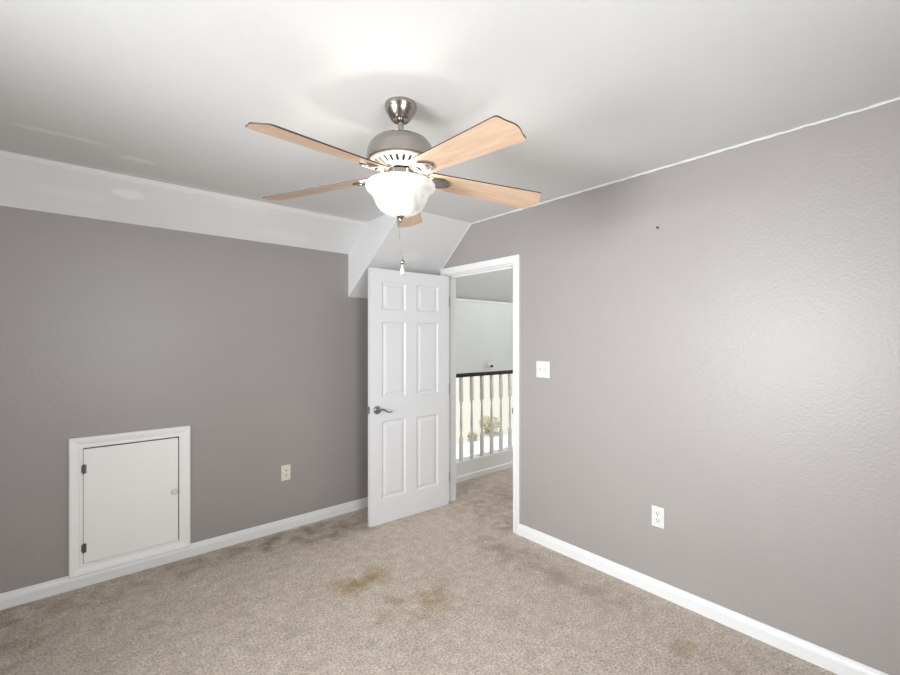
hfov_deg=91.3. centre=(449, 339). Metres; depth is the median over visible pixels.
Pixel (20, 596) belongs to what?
baseboard
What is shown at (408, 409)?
door
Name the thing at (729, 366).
wall
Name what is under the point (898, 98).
trim
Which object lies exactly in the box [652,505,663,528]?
wall outlet
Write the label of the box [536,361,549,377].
light switch
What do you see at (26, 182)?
ceiling
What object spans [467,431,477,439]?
shrub
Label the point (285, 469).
wall outlet
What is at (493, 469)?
baseboard
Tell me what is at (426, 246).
ceiling
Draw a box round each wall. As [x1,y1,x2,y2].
[0,206,367,593]
[439,100,899,674]
[456,301,512,373]
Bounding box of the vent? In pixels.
[370,150,420,173]
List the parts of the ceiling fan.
blade, blade, lamp shade, blade, blade, blade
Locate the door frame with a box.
[440,254,519,534]
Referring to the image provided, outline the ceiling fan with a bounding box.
[245,96,541,274]
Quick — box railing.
[456,370,512,460]
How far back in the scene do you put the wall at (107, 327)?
2.93 m
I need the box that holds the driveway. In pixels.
[456,433,512,458]
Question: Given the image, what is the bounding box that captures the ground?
[456,374,512,444]
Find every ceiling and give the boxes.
[0,0,899,222]
[0,150,365,253]
[348,211,470,297]
[456,269,512,302]
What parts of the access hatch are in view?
door, knob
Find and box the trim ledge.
[456,298,512,304]
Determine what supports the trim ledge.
attached to the wall at (484, 331)
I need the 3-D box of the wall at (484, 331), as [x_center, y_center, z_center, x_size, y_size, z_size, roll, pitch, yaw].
[0.711,1.732,8.590,6.940,4.953,0.120,0,0,-41]
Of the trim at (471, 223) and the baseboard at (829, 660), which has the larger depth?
the trim at (471, 223)
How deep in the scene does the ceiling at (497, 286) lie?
8.20 m
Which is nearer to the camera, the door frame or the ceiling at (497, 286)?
the door frame
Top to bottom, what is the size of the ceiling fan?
0.710 m
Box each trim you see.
[438,223,471,274]
[456,446,512,475]
[472,97,899,223]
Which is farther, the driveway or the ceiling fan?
the driveway
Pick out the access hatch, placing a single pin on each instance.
(129, 492)
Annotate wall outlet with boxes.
[281,464,290,480]
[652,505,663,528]
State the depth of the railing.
4.80 m
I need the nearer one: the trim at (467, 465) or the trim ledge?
the trim at (467, 465)
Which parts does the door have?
handle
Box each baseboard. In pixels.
[0,497,367,609]
[456,461,512,482]
[519,524,888,674]
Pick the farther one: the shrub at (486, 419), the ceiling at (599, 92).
the shrub at (486, 419)
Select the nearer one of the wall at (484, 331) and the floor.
the floor
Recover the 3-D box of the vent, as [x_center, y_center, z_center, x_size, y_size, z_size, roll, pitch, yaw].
[-0.206,-0.725,1.839,0.258,0.033,0.258,0,0,-41]
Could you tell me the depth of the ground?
28.83 m
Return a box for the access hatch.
[69,425,189,578]
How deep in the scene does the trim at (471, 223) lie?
3.84 m
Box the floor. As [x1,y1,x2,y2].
[0,467,837,674]
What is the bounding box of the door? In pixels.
[367,268,448,526]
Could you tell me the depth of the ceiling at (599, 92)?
1.65 m
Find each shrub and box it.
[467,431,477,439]
[478,415,499,431]

